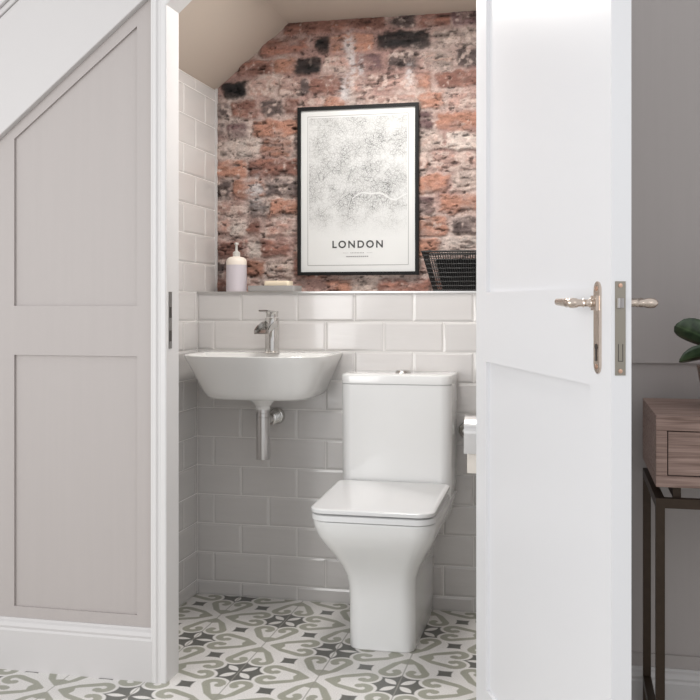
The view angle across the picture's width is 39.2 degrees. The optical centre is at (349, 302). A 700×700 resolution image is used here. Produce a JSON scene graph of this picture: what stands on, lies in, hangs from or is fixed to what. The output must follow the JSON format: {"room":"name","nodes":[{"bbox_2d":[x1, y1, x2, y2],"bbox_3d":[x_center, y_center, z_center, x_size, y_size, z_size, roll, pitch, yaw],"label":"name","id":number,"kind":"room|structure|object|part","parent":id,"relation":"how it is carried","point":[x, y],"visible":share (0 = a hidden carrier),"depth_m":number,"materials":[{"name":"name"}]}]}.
{"room":"hallway","nodes":[
{"label":"hallway","id":0,"kind":"room"},
{"bbox_2d":[179,69,214,606],"bbox_3d":[-0.636,0.120,3.333,0.092,1.842,1.017,0,0,13],"label":"wall","id":1,"kind":"structure","parent":0,"point":[196,99],"depth_m":3.47,"materials":[{"name":"grey tile"}]},
{"bbox_2d":[215,89,217,291],"bbox_3d":[-0.503,-0.423,3.709,0.006,0.768,0.012,0,0,13],"label":"trim","id":2,"kind":"structure","parent":1,"relation":"attached to","point":[216,90],"depth_m":3.70,"materials":[{"name":"grey paint"}]},
{"bbox_2d":[0,594,475,699],"bbox_3d":[-0.154,1.066,1.137,5.600,0.050,5.350,0,0,13],"label":"floor","id":3,"kind":"structure","parent":0,"point":[231,647],"depth_m":2.84,"materials":[{"name":"tile"}]},
{"bbox_2d":[311,370,456,652],"bbox_3d":[0.119,0.631,3.067,0.367,0.820,0.592,0,0,13],"label":"toilet","id":4,"kind":"object","parent":3,"relation":"on","point":[383,522],"visible":1,"depth_m":3.04,"materials":[{"name":"white ceramic"}]},
{"bbox_3d":[0.097,0.590,2.974,0.364,0.028,0.401,0,0,13],"label":"lid","id":5,"kind":"part","parent":4,"relation":"part of","materials":[{"name":"white plastic"}]},
{"bbox_3d":[0.097,0.617,2.971,0.366,0.018,0.389,0,0,13],"label":"seat","id":6,"kind":"part","parent":4,"relation":"part of","materials":[{"name":"white plastic"}]},
{"bbox_3d":[0.165,0.247,3.265,0.365,0.032,0.186,0,0,13],"label":"cistern lid","id":7,"kind":"part","parent":4,"relation":"part of","materials":[{"name":"white ceramic"}]},
{"bbox_2d":[643,398,699,699],"bbox_3d":[1.134,0.636,2.104,0.950,0.810,0.385,0,0,13],"label":"console table","id":8,"kind":"object","parent":3,"relation":"on","point":[671,427],"visible":1,"depth_m":2.02,"materials":[{"name":"brown wood"}]},
{"bbox_3d":[0.720,0.731,2.386,0.018,0.620,0.018,0,0,13],"label":"leg","id":9,"kind":"part","parent":8,"relation":"part of","materials":[{"name":"brown metal"}]},
{"bbox_3d":[0.679,0.911,2.207,0.018,0.020,0.349,0,0,13],"label":"rail","id":10,"kind":"part","parent":8,"relation":"part of","materials":[{"name":"brown metal"}]},
{"bbox_3d":[0.639,0.731,2.028,0.018,0.620,0.018,0,0,13],"label":"leg","id":11,"kind":"part","parent":8,"relation":"part of","materials":[{"name":"brown metal"}]},
{"bbox_3d":[1.134,0.400,2.104,0.950,0.043,0.385,0,0,13],"label":"rail","id":12,"kind":"part","parent":8,"relation":"part of","materials":[{"name":"brown metal"}]},
{"bbox_3d":[0.899,0.308,2.116,0.437,0.089,0.297,0,0,13],"label":"drawer","id":13,"kind":"part","parent":8,"relation":"part of","materials":[{"name":"brown wood"}]},
{"bbox_2d":[674,318,699,379],"bbox_3d":[0.859,0.055,2.145,0.215,0.350,0.246,0,0,45],"label":"potted plant","id":14,"kind":"object","parent":8,"relation":"on","point":[688,329],"visible":1,"depth_m":2.14,"materials":[{"name":"green plant"}]},
{"bbox_3d":[0.851,0.184,2.166,0.166,0.092,0.166,0,0,13],"label":"pot","id":15,"kind":"part","parent":14,"relation":"part of","materials":[{"name":"white ceramic"}]},
{"bbox_2d":[179,0,475,89],"bbox_3d":[0.017,-0.932,3.184,1.408,0.374,1.021,0,0,13],"label":"ceiling","id":16,"kind":"structure","parent":0,"point":[216,37],"depth_m":3.44,"materials":[{"name":"paint"}]},
{"bbox_2d":[197,291,475,612],"bbox_3d":[0.094,0.500,3.532,1.252,1.082,0.308,0,0,13],"label":"wall","id":17,"kind":"structure","parent":0,"point":[258,537],"depth_m":3.43,"materials":[{"name":"grey tile"}]},
{"bbox_2d":[226,242,246,291],"bbox_3d":[-0.416,-0.131,3.605,0.075,0.182,0.075,0,0,13],"label":"soap dispenser","id":18,"kind":"object","parent":17,"relation":"on","point":[236,266],"visible":0.95,"depth_m":3.58,"materials":[{"name":"grey"}]},
{"bbox_2d":[184,310,341,460],"bbox_3d":[-0.303,0.274,3.292,0.490,0.501,0.339,0,0,13],"label":"basin","id":19,"kind":"object","parent":17,"relation":"attached to","point":[264,378],"visible":1,"depth_m":3.19,"materials":[{"name":"white ceramic"}]},
{"bbox_3d":[-0.303,0.245,3.292,0.490,0.149,0.339,0,0,13],"label":"bowl","id":20,"kind":"part","parent":19,"relation":"part of","materials":[{"name":"white ceramic"}]},
{"bbox_2d":[254,310,279,352],"bbox_3d":[-0.277,0.097,3.332,0.054,0.148,0.147,0,0,13],"label":"tap","id":21,"kind":"object","parent":19,"relation":"on","point":[269,327],"depth_m":3.35,"materials":[{"name":"silver metal"}]},
{"bbox_2d":[248,285,301,291],"bbox_3d":[-0.272,-0.051,3.572,0.180,0.023,0.100,0,0,13],"label":"soap dish","id":22,"kind":"object","parent":17,"relation":"on","point":[285,287],"visible":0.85,"depth_m":3.52,"materials":[{"name":"grey ceramic"}]},
{"bbox_2d":[264,281,292,285],"bbox_3d":[-0.259,-0.068,3.570,0.096,0.026,0.060,0,0,13],"label":"soap bar","id":23,"kind":"object","parent":22,"relation":"on","point":[266,283],"visible":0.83,"depth_m":3.54,"materials":[{"name":"beige"}]},
{"bbox_2d":[421,250,475,290],"bbox_3d":[0.427,-0.110,3.394,0.346,0.138,0.166,0,0,13],"label":"wire basket","id":24,"kind":"object","parent":17,"relation":"on","point":[455,274],"visible":0.43,"depth_m":3.35,"materials":[{"name":"black metal"}]},
{"bbox_2d":[459,414,475,453],"bbox_3d":[0.426,0.426,3.234,0.152,0.122,0.130,0,0,13],"label":"toilet roll holder","id":25,"kind":"object","parent":17,"relation":"attached to","point":[467,429],"visible":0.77,"depth_m":3.18,"materials":[{"name":"silver metal"}]},
{"bbox_2d":[467,454,475,472],"bbox_3d":[0.440,0.468,3.228,0.100,0.165,0.114,0,0,13],"label":"toilet roll","id":26,"kind":"object","parent":25,"relation":"on","point":[471,458],"visible":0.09,"depth_m":3.18,"materials":[{"name":"white paper"}]},
{"bbox_2d":[217,11,475,291],"bbox_3d":[0.116,-0.556,3.624,1.408,1.046,0.119,0,0,13],"label":"wall","id":27,"kind":"structure","parent":0,"point":[429,60],"depth_m":3.61,"materials":[{"name":"brick"}]},
{"bbox_2d":[297,102,418,275],"bbox_3d":[0.027,-0.410,3.578,0.450,0.618,0.014,0,0,13],"label":"framed print","id":28,"kind":"object","parent":27,"relation":"attached to","point":[358,165],"visible":1,"depth_m":3.58,"materials":[{"name":"white paper"}]},
{"bbox_2d":[0,0,699,669],"bbox_3d":[0.174,-0.309,2.589,5.600,2.700,0.067,0,0,13],"label":"wall","id":29,"kind":"structure","parent":0,"point":[75,171],"depth_m":2.75,"materials":[{"name":"grey paint"}]},
{"bbox_2d":[0,0,147,139],"bbox_3d":[-1.095,-0.583,2.873,3.000,2.825,0.136,0,0,13],"label":"stair stringer","id":30,"kind":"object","parent":29,"relation":"attached to","point":[42,42],"depth_m":2.77,"materials":[{"name":"grey paint"}]},
{"bbox_2d":[0,616,151,682],"bbox_3d":[-1.554,0.969,2.935,2.076,0.145,0.018,0,0,13],"label":"baseboard","id":31,"kind":"structure","parent":29,"relation":"attached to","point":[97,650],"depth_m":2.75,"materials":[{"name":"white paint"}]},
{"bbox_2d":[151,0,173,683],"bbox_3d":[-0.088,0.019,2.603,0.937,2.044,0.021,0,0,13],"label":"trim","id":32,"kind":"structure","parent":29,"relation":"attached to","point":[159,8],"depth_m":2.69,"materials":[{"name":"white paint"}]},
{"bbox_2d":[168,0,191,680],"bbox_3d":[-0.078,0.034,2.648,0.877,2.014,0.074,0,0,13],"label":"trim","id":33,"kind":"structure","parent":29,"relation":"attached to","point":[176,6],"depth_m":2.73,"materials":[{"name":"white paint"}]},
{"bbox_3d":[-0.496,0.048,2.718,0.002,0.157,0.020,0,0,13],"label":"strike plate","id":34,"kind":"part","parent":33,"relation":"part of","materials":[{"name":"grey metal"}]},
{"bbox_2d":[476,0,657,699],"bbox_3d":[0.402,0.045,2.059,0.162,1.979,0.885,0,0,-7],"label":"door","id":35,"kind":"structure","parent":29,"relation":"in","point":[554,302],"depth_m":1.93,"materials":[{"name":"white wood"}]},
{"bbox_3d":[0.376,0.000,1.723,0.014,0.017,0.087,0,0,-5],"label":"lever","id":36,"kind":"part","parent":35,"relation":"part of","materials":[{"name":"silver metal"}]},
{"bbox_3d":[0.423,0.042,1.684,0.004,0.158,0.030,0,0,-8],"label":"plate","id":37,"kind":"part","parent":35,"relation":"part of","materials":[{"name":"silver metal"}]},
{"bbox_3d":[0.448,0.042,1.629,0.018,0.156,0.001,0,0,-8],"label":"latch plate","id":38,"kind":"part","parent":35,"relation":"part of","materials":[{"name":"silver metal"}]},
{"bbox_2d":[631,665,699,699],"bbox_3d":[1.631,0.969,2.216,2.592,0.145,0.018,0,0,13],"label":"baseboard","id":39,"kind":"structure","parent":29,"relation":"attached to","point":[680,684],"depth_m":2.40,"materials":[{"name":"grey paint"}]}
]}

